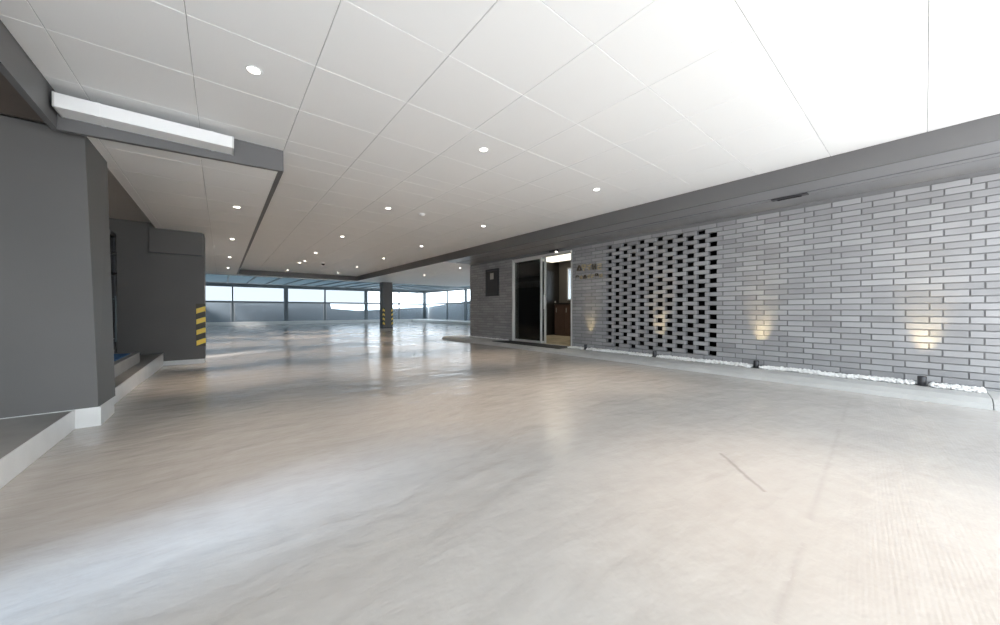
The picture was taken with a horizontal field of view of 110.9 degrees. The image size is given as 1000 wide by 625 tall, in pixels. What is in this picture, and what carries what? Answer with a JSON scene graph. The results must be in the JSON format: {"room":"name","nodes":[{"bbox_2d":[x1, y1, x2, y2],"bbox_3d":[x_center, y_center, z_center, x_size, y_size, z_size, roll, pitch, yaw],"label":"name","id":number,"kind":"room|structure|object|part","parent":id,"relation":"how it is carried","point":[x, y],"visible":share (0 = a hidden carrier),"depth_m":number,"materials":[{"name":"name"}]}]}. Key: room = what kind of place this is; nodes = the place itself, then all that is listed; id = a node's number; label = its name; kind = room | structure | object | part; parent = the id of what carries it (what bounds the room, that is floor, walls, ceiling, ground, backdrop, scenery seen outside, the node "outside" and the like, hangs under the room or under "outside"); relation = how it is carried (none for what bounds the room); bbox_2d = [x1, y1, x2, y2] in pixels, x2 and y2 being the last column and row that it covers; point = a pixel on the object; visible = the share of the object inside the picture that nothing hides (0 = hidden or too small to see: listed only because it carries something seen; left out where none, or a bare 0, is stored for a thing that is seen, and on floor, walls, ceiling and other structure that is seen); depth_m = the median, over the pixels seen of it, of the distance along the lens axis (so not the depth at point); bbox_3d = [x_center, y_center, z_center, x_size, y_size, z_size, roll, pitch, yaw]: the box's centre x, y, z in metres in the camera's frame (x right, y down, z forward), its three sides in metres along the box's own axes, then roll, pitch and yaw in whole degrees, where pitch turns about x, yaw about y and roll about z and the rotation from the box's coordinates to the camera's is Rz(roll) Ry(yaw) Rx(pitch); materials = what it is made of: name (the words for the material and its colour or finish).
{"room":"parking garage","nodes":[
{"label":"parking garage","id":0,"kind":"room"},
{"bbox_2d":[0,411,70,458],"bbox_3d":[-2.421,0.844,-0.333,2.408,0.142,5.715,0,1,-39],"label":"floor","id":1,"kind":"structure","parent":0,"point":[14,432],"depth_m":2.25,"materials":[{"name":"grey paint"}]},
{"bbox_2d":[0,115,114,417],"bbox_3d":[-4.430,-0.366,2.260,2.555,2.219,1.010,0,1,-39],"label":"wall","id":2,"kind":"structure","parent":0,"point":[57,346],"depth_m":2.65,"materials":[{"name":"grey paint"}]},
{"bbox_2d":[0,20,56,128],"bbox_3d":[-1.601,-1.539,0.378,0.040,0.275,5.820,0,1,-39],"label":"trim","id":3,"kind":"structure","parent":2,"relation":"attached to","point":[16,66],"depth_m":2.24,"materials":[{"name":"grey paint"}]},
{"bbox_2d":[0,410,74,488],"bbox_3d":[-1.482,0.835,0.426,0.007,0.148,5.715,0,1,-39],"label":"baseboard","id":4,"kind":"structure","parent":2,"relation":"attached to","point":[20,458],"depth_m":2.07,"materials":[{"name":"white paint"}]},
{"bbox_2d":[0,397,113,428],"bbox_3d":[-4.299,0.831,2.102,2.548,0.170,0.435,0,1,-39],"label":"baseboard","id":5,"kind":"structure","parent":2,"relation":"attached to","point":[94,416],"depth_m":2.71,"materials":[{"name":"white paint"}]},
{"bbox_2d":[114,353,162,403],"bbox_3d":[-4.770,0.853,4.596,0.010,0.244,4.035,0,1,-39],"label":"baseboard","id":6,"kind":"structure","parent":2,"relation":"attached to","point":[129,384],"depth_m":4.27,"materials":[{"name":"white paint"}]},
{"bbox_2d":[52,91,233,154],"bbox_3d":[-2.929,-1.576,2.922,1.055,0.109,0.192,0,1,-39],"label":"light fixture","id":7,"kind":"object","parent":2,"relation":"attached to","point":[66,106],"visible":1,"depth_m":2.82,"materials":[{"name":"white plastic"}]},
{"bbox_2d":[50,113,283,172],"bbox_3d":[-2.866,-1.561,3.126,1.527,0.275,0.045,0,1,-39],"label":"trim","id":8,"kind":"structure","parent":2,"relation":"attached to","point":[249,154],"depth_m":3.11,"materials":[{"name":"grey paint"}]},
{"bbox_2d":[114,352,139,376],"bbox_3d":[-4.983,0.667,3.660,1.245,0.148,2.750,0,1,-39],"label":"floor","id":9,"kind":"structure","parent":0,"point":[125,363],"depth_m":4.46,"materials":[{"name":"grey paint"}]},
{"bbox_2d":[114,353,130,360],"bbox_3d":[-4.890,0.583,4.185,0.310,0.012,1.650,0,1,-39],"label":"door mat","id":10,"kind":"object","parent":9,"relation":"on","point":[116,356],"visible":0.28,"depth_m":4.66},
{"bbox_2d":[115,354,160,386],"bbox_3d":[-5.307,0.858,4.162,1.370,0.242,4.035,0,1,-39],"label":"floor","id":11,"kind":"structure","parent":0,"point":[145,359],"depth_m":4.57,"materials":[{"name":"grey paint"}]},
{"bbox_2d":[109,218,205,360],"bbox_3d":[-6.534,-0.362,6.128,1.945,2.470,0.550,0,1,-39],"label":"wall","id":12,"kind":"structure","parent":0,"point":[158,295],"depth_m":6.11,"materials":[{"name":"grey paint"}]},
{"bbox_2d":[109,229,116,353],"bbox_3d":[-6.039,-0.305,5.268,0.094,2.050,1.390,0,1,-39],"label":"door","id":13,"kind":"structure","parent":12,"relation":"in","point":[113,253],"depth_m":5.68,"materials":[{"name":"grey metal"}]},
{"bbox_3d":[-6.056,-0.325,5.254,0.010,1.890,1.270,0,1,-39],"label":"glass pane","id":14,"kind":"part","parent":13,"relation":"part of","materials":[{"name":"black glass"}]},
{"bbox_3d":[-6.286,0.092,5.618,0.044,0.750,0.027,0,1,-39],"label":"pull handle","id":15,"kind":"part","parent":13,"relation":"part of","materials":[{"name":"grey metal"}]},
{"bbox_2d":[149,227,202,256],"bbox_3d":[-5.875,-1.285,6.252,0.712,0.437,0.074,0,1,-39],"label":"duct cover","id":16,"kind":"object","parent":12,"relation":"attached to","point":[161,241],"visible":1,"depth_m":6.22,"materials":[{"name":"grey paint"}]},
{"bbox_2d":[163,357,205,365],"bbox_3d":[-5.998,0.909,6.567,0.578,0.100,0.575,0,1,-39],"label":"baseboard","id":17,"kind":"structure","parent":12,"relation":"attached to","point":[191,361],"depth_m":6.34,"materials":[{"name":"white paint"}]},
{"bbox_2d":[196,304,205,345],"bbox_3d":[-5.683,0.220,6.538,0.138,0.800,0.138,0,1,-39],"label":"guard","id":18,"kind":"object","parent":12,"relation":"attached to","point":[200,308],"visible":0.99,"depth_m":6.49,"materials":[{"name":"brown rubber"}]},
{"bbox_2d":[0,72,469,286],"bbox_3d":[-2.060,-1.678,8.898,14.600,0.313,19.650,0,1,-39],"label":"ceiling","id":19,"kind":"structure","parent":0,"point":[170,185],"depth_m":4.46,"materials":[{"name":"white paint"}]},
{"bbox_2d":[237,172,282,273],"bbox_3d":[-6.433,-1.631,8.716,0.045,0.224,13.135,0,1,-39],"label":"trim","id":20,"kind":"structure","parent":19,"relation":"attached to","point":[279,174],"depth_m":4.93,"materials":[{"name":"grey paint"}]},
{"bbox_2d":[238,269,356,280],"bbox_3d":[-8.764,-1.684,15.305,4.613,0.223,0.045,0,1,-39],"label":"trim","id":21,"kind":"structure","parent":19,"relation":"attached to","point":[242,271],"depth_m":15.10,"materials":[{"name":"grey metal"}]},
{"bbox_2d":[205,274,469,290],"bbox_3d":[-10.001,-1.746,20.313,16.000,0.212,8.050,0,1,-39],"label":"canopy","id":22,"kind":"object","parent":19,"relation":"attached to","point":[208,277],"visible":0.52,"depth_m":19.91,"materials":[{"name":"grey metal"}]},
{"bbox_2d":[357,114,999,280],"bbox_3d":[-0.967,-1.637,9.364,0.045,0.223,19.000,0,1,-39],"label":"beam","id":23,"kind":"structure","parent":19,"relation":"attached to","point":[984,130],"depth_m":4.06,"materials":[{"name":"grey paint"}]},
{"bbox_2d":[206,302,427,321],"bbox_3d":[-13.127,0.001,23.915,17.650,1.440,0.300,0,1,-39],"label":"wall","id":24,"kind":"structure","parent":0,"point":[215,312],"depth_m":22.99,"materials":[{"name":"glass"}]},
{"bbox_2d":[428,301,469,320],"bbox_3d":[-0.482,-0.169,22.627,0.300,1.800,17.800,0,1,-39],"label":"wall","id":25,"kind":"structure","parent":0,"point":[455,311],"depth_m":26.62,"materials":[{"name":"glass"}]},
{"bbox_2d":[0,322,999,624],"bbox_3d":[-3.988,0.834,15.042,19.300,0.084,31.600,0,1,-39],"label":"floor","id":26,"kind":"structure","parent":0,"point":[404,473],"depth_m":1.67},
{"bbox_2d":[206,281,424,325],"bbox_3d":[-12.076,-0.609,23.923,15.100,2.660,0.180,0,1,-39],"label":"fence","id":27,"kind":"object","parent":26,"relation":"on","point":[225,284],"visible":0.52,"depth_m":23.02,"materials":[{"name":"white paint"}]},
{"bbox_3d":[-16.082,-0.633,20.686,0.090,2.360,0.100,0,1,-39],"label":"post","id":28,"kind":"part","parent":27,"relation":"part of","materials":[{"name":"grey metal"}]},
{"bbox_3d":[-13.943,-0.647,22.414,0.240,2.360,0.100,0,1,-39],"label":"post","id":29,"kind":"part","parent":27,"relation":"part of","materials":[{"name":"grey metal"}]},
{"bbox_3d":[-12.076,-0.714,23.922,15.100,0.110,0.080,0,1,-39],"label":"rail","id":30,"kind":"part","parent":27,"relation":"part of","materials":[{"name":"grey metal"}]},
{"bbox_3d":[-12.146,-0.659,23.866,0.090,2.360,0.100,0,1,-39],"label":"post","id":31,"kind":"part","parent":27,"relation":"part of","materials":[{"name":"grey metal"}]},
{"bbox_3d":[-9.977,-0.673,25.620,0.240,2.360,0.100,0,1,-39],"label":"post","id":32,"kind":"part","parent":27,"relation":"part of","materials":[{"name":"grey metal"}]},
{"bbox_3d":[-7.994,-0.686,27.223,0.090,2.360,0.100,0,1,-39],"label":"post","id":33,"kind":"part","parent":27,"relation":"part of","materials":[{"name":"grey metal"}]},
{"bbox_3d":[-6.290,-0.697,28.600,0.220,2.360,0.100,0,1,-39],"label":"post","id":34,"kind":"part","parent":27,"relation":"part of","materials":[{"name":"grey metal"}]},
{"bbox_2d":[380,282,392,327],"bbox_3d":[-5.924,-0.416,17.904,0.512,2.369,0.512,0,1,-39],"label":"pillar","id":35,"kind":"structure","parent":26,"relation":"on","point":[386,288],"depth_m":17.73,"materials":[{"name":"grey paint"}]},
{"bbox_2d":[382,308,384,324],"bbox_3d":[-5.956,0.161,17.607,0.098,0.900,0.098,0,1,-39],"label":"guard","id":36,"kind":"object","parent":35,"relation":"attached to","point":[383,309],"visible":1,"depth_m":17.59,"materials":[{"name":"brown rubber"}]},
{"bbox_2d":[391,308,392,324],"bbox_3d":[-5.623,0.159,17.877,0.098,0.900,0.098,0,1,-39],"label":"guard","id":37,"kind":"object","parent":35,"relation":"attached to","point":[391,308],"visible":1,"depth_m":17.84,"materials":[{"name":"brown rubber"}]},
{"bbox_2d":[412,319,469,324],"bbox_3d":[-1.488,0.643,21.691,1.050,0.190,16.600,0,1,-39],"label":"kerb","id":38,"kind":"object","parent":26,"relation":"on","point":[413,320],"visible":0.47,"depth_m":24.30,"materials":[{"name":"white paint"}]},
{"bbox_2d":[424,288,469,320],"bbox_3d":[-0.993,-0.595,22.062,0.180,2.660,16.570,0,1,-39],"label":"fence","id":39,"kind":"object","parent":26,"relation":"on","point":[465,302],"visible":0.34,"depth_m":25.66,"materials":[{"name":"white paint"}]},
{"bbox_3d":[-3.938,-0.674,25.705,0.100,2.360,0.090,0,1,-39],"label":"post","id":40,"kind":"part","parent":39,"relation":"part of","materials":[{"name":"grey metal"}]},
{"bbox_3d":[-0.993,-0.700,22.062,0.080,0.110,16.570,0,1,-39],"label":"rail","id":41,"kind":"part","parent":39,"relation":"part of","materials":[{"name":"grey metal"}]},
{"bbox_3d":[-2.366,-0.658,23.761,0.100,2.360,0.240,0,1,-39],"label":"post","id":42,"kind":"part","parent":39,"relation":"part of","materials":[{"name":"grey metal"}]},
{"bbox_2d":[442,335,992,409],"bbox_3d":[1.629,0.811,7.338,0.790,0.085,10.145,0,1,-39],"label":"kerb","id":43,"kind":"object","parent":26,"relation":"on","point":[972,399],"visible":0.88,"depth_m":4.38,"materials":[{"name":"concrete"}]},
{"bbox_2d":[469,336,507,339],"bbox_3d":[-0.381,0.726,10.177,0.117,0.050,1.916,0,1,-39],"label":"pebbles","id":44,"kind":"object","parent":43,"relation":"on","point":[469,336],"visible":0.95,"depth_m":10.06,"materials":[{"name":"grey gravel"}]},
{"bbox_2d":[493,340,568,348],"bbox_3d":[0.715,0.753,8.460,0.500,0.012,2.350,0,1,-39],"label":"entrance mat","id":45,"kind":"object","parent":43,"relation":"on","point":[507,341],"visible":0.86,"depth_m":8.24,"materials":[{"name":"grey rubber"}]},
{"bbox_2d":[567,346,986,392],"bbox_3d":[3.247,0.763,5.577,0.265,0.050,5.372,0,1,-39],"label":"pebbles","id":46,"kind":"object","parent":43,"relation":"on","point":[781,368],"visible":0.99,"depth_m":4.46,"materials":[{"name":"white gravel"}]},
{"bbox_2d":[753,360,758,367],"bbox_3d":[3.697,0.740,4.962,0.090,0.114,0.090,0,1,-39],"label":"uplight","id":47,"kind":"object","parent":46,"relation":"in","point":[755,362],"visible":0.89,"depth_m":4.94,"materials":[{"name":"grey metal"}]},
{"bbox_2d":[916,376,927,385],"bbox_3d":[4.646,0.750,3.787,0.090,0.114,0.090,0,1,-39],"label":"uplight","id":48,"kind":"object","parent":46,"relation":"in","point":[921,380],"visible":0.91,"depth_m":3.77,"materials":[{"name":"grey metal"}]},
{"bbox_2d":[986,390,999,410],"bbox_3d":[5.198,0.846,2.922,0.790,0.085,1.199,0,1,-39],"label":"kerb","id":49,"kind":"object","parent":26,"relation":"on","point":[995,396],"visible":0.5,"depth_m":3.23,"materials":[{"name":"concrete"}]},
{"bbox_2d":[0,0,999,275],"bbox_3d":[-2.060,-1.984,8.896,14.600,0.501,19.650,0,1,-39],"label":"ceiling","id":50,"kind":"structure","parent":0,"point":[559,120],"depth_m":2.61,"materials":[{"name":"white paint"}]},
{"bbox_2d":[245,65,262,74],"bbox_3d":[-1.702,-1.678,2.378,0.100,0.016,0.100,0,1,-39],"label":"recessed light","id":51,"kind":"object","parent":50,"relation":"in","point":[252,69],"visible":1,"depth_m":2.37,"materials":[{"name":"beige"}]},
{"bbox_2d":[479,147,487,151],"bbox_3d":[-0.170,-1.688,3.553,0.100,0.016,0.100,0,1,-39],"label":"recessed light","id":52,"kind":"object","parent":50,"relation":"in","point":[482,149],"visible":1,"depth_m":3.54,"materials":[{"name":"beige"}]},
{"bbox_2d":[524,335,570,345],"bbox_3d":[1.926,0.784,9.729,2.680,0.100,3.900,0,1,-39],"label":"floor","id":53,"kind":"structure","parent":0,"point":[550,339],"depth_m":9.31,"materials":[{"name":"tile"}]},
{"bbox_2d":[553,303,570,335],"bbox_3d":[2.360,0.195,10.937,0.461,1.060,1.380,0,1,-39],"label":"base cabinet","id":54,"kind":"object","parent":53,"relation":"on","point":[562,310],"visible":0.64,"depth_m":11.03,"materials":[{"name":"brown wood"}]},
{"bbox_3d":[1.931,0.203,11.149,0.022,0.920,0.400,0,1,-39],"label":"cabinet door","id":55,"kind":"part","parent":54,"relation":"part of","materials":[{"name":"brown wood"}]},
{"bbox_3d":[2.192,0.205,10.826,0.022,0.920,0.400,0,1,-39],"label":"cabinet door","id":56,"kind":"part","parent":54,"relation":"part of","materials":[{"name":"brown wood"}]},
{"bbox_2d":[546,262,558,302],"bbox_3d":[0.998,-0.501,10.987,2.830,2.450,0.100,0,1,-39],"label":"wall","id":57,"kind":"structure","parent":0,"point":[550,266],"depth_m":11.59,"materials":[{"name":"grey paint"}]},
{"bbox_2d":[546,271,557,334],"bbox_3d":[1.618,-0.329,11.358,0.900,2.100,0.100,0,1,-39],"label":"door","id":58,"kind":"structure","parent":57,"relation":"in","point":[551,277],"depth_m":11.44,"materials":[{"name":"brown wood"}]},
{"bbox_2d":[559,261,570,302],"bbox_3d":[3.111,-0.497,10.464,0.100,2.450,3.370,0,1,-39],"label":"wall","id":59,"kind":"structure","parent":0,"point":[563,266],"depth_m":11.58,"materials":[{"name":"grey paint"}]},
{"bbox_2d":[567,267,570,299],"bbox_3d":[2.658,-0.966,11.013,0.130,1.080,1.200,0,1,-39],"label":"window","id":60,"kind":"structure","parent":59,"relation":"in","point":[568,269],"depth_m":11.43,"materials":[{"name":"white glass"}]},
{"bbox_2d":[608,246,611,342],"bbox_3d":[3.179,-0.479,8.288,2.830,2.450,0.100,0,1,-39],"label":"wall","id":61,"kind":"structure","parent":0,"point":[610,247],"depth_m":7.62,"materials":[{"name":"grey brick"}]},
{"bbox_2d":[616,231,716,354],"bbox_3d":[3.121,-0.323,6.532,0.530,2.365,2.639,0,1,-39],"label":"wall","id":62,"kind":"structure","parent":0,"point":[712,253],"depth_m":6.64,"materials":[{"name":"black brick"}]},
{"bbox_2d":[470,168,999,391],"bbox_3d":[2.463,-0.325,6.826,0.124,2.365,10.725,0,1,-39],"label":"wall","id":63,"kind":"structure","parent":0,"point":[771,307],"depth_m":4.50,"materials":[{"name":"grey brick"}]},
{"bbox_2d":[486,268,498,295],"bbox_3d":[-0.226,-0.893,10.020,0.045,0.790,0.600,0,1,-39],"label":"notice board","id":64,"kind":"object","parent":63,"relation":"attached to","point":[492,275],"visible":1,"depth_m":10.01,"materials":[{"name":"grey metal"}]},
{"bbox_2d":[512,250,571,345],"bbox_3d":[1.025,-0.342,8.606,0.142,2.200,2.060,0,1,-39],"label":"door","id":65,"kind":"structure","parent":63,"relation":"in","point":[528,273],"depth_m":8.85,"materials":[{"name":"silver metal"}]},
{"bbox_3d":[0.710,-0.335,8.945,0.010,2.050,0.955,0,1,-39],"label":"glass","id":66,"kind":"part","parent":65,"relation":"part of","materials":[{"name":"black glass"}]},
{"bbox_3d":[0.710,-0.327,8.946,0.035,2.135,1.045,0,1,-39],"label":"fixed panel","id":67,"kind":"part","parent":65,"relation":"part of","materials":[{"name":"black glass"}]},
{"bbox_3d":[0.806,-0.334,8.914,0.010,2.050,0.955,0,1,-39],"label":"glass","id":68,"kind":"part","parent":65,"relation":"part of","materials":[{"name":"glass"}]},
{"bbox_3d":[0.806,-0.327,8.914,0.035,2.135,1.045,0,1,-39],"label":"sliding panel","id":69,"kind":"part","parent":65,"relation":"part of","materials":[{"name":"silver metal"}]},
{"bbox_2d":[576,263,602,278],"bbox_3d":[1.904,-0.905,7.395,0.028,0.316,0.678,0,1,-39],"label":"wall sign","id":70,"kind":"object","parent":63,"relation":"attached to","point":[600,264],"visible":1,"depth_m":7.38,"materials":[{"name":"brown metal"}]},
{"bbox_3d":[1.985,-1.726,9.756,2.830,0.020,3.900,0,1,-39],"label":"ceiling","id":71,"kind":"structure","parent":0,"visible":0},
{"bbox_2d":[546,253,570,261],"bbox_3d":[1.776,-1.703,10.038,1.900,0.030,2.500,0,1,-39],"label":"ceiling light panel","id":72,"kind":"object","parent":71,"relation":"attached to","point":[564,257],"visible":0.21,"depth_m":10.64,"materials":[{"name":"white paint"}]},
{"bbox_3d":[3.242,-1.667,7.397,4.040,0.310,10.650,0,1,-39],"label":"ceiling","id":73,"kind":"structure","parent":0,"visible":0},
{"bbox_2d":[446,140,999,264],"bbox_3d":[2.105,-1.543,6.479,1.105,0.084,10.650,0,1,-39],"label":"soffit","id":74,"kind":"structure","parent":73,"relation":"attached to","point":[982,157],"depth_m":4.31,"materials":[{"name":"grey paint"}]},
{"bbox_2d":[771,192,808,201],"bbox_3d":[3.687,-1.470,4.383,0.100,0.028,0.360,0,1,-39],"label":"air vent","id":75,"kind":"object","parent":74,"relation":"attached to","point":[806,193],"visible":1,"depth_m":4.37,"materials":[{"name":"grey metal"}]}
]}

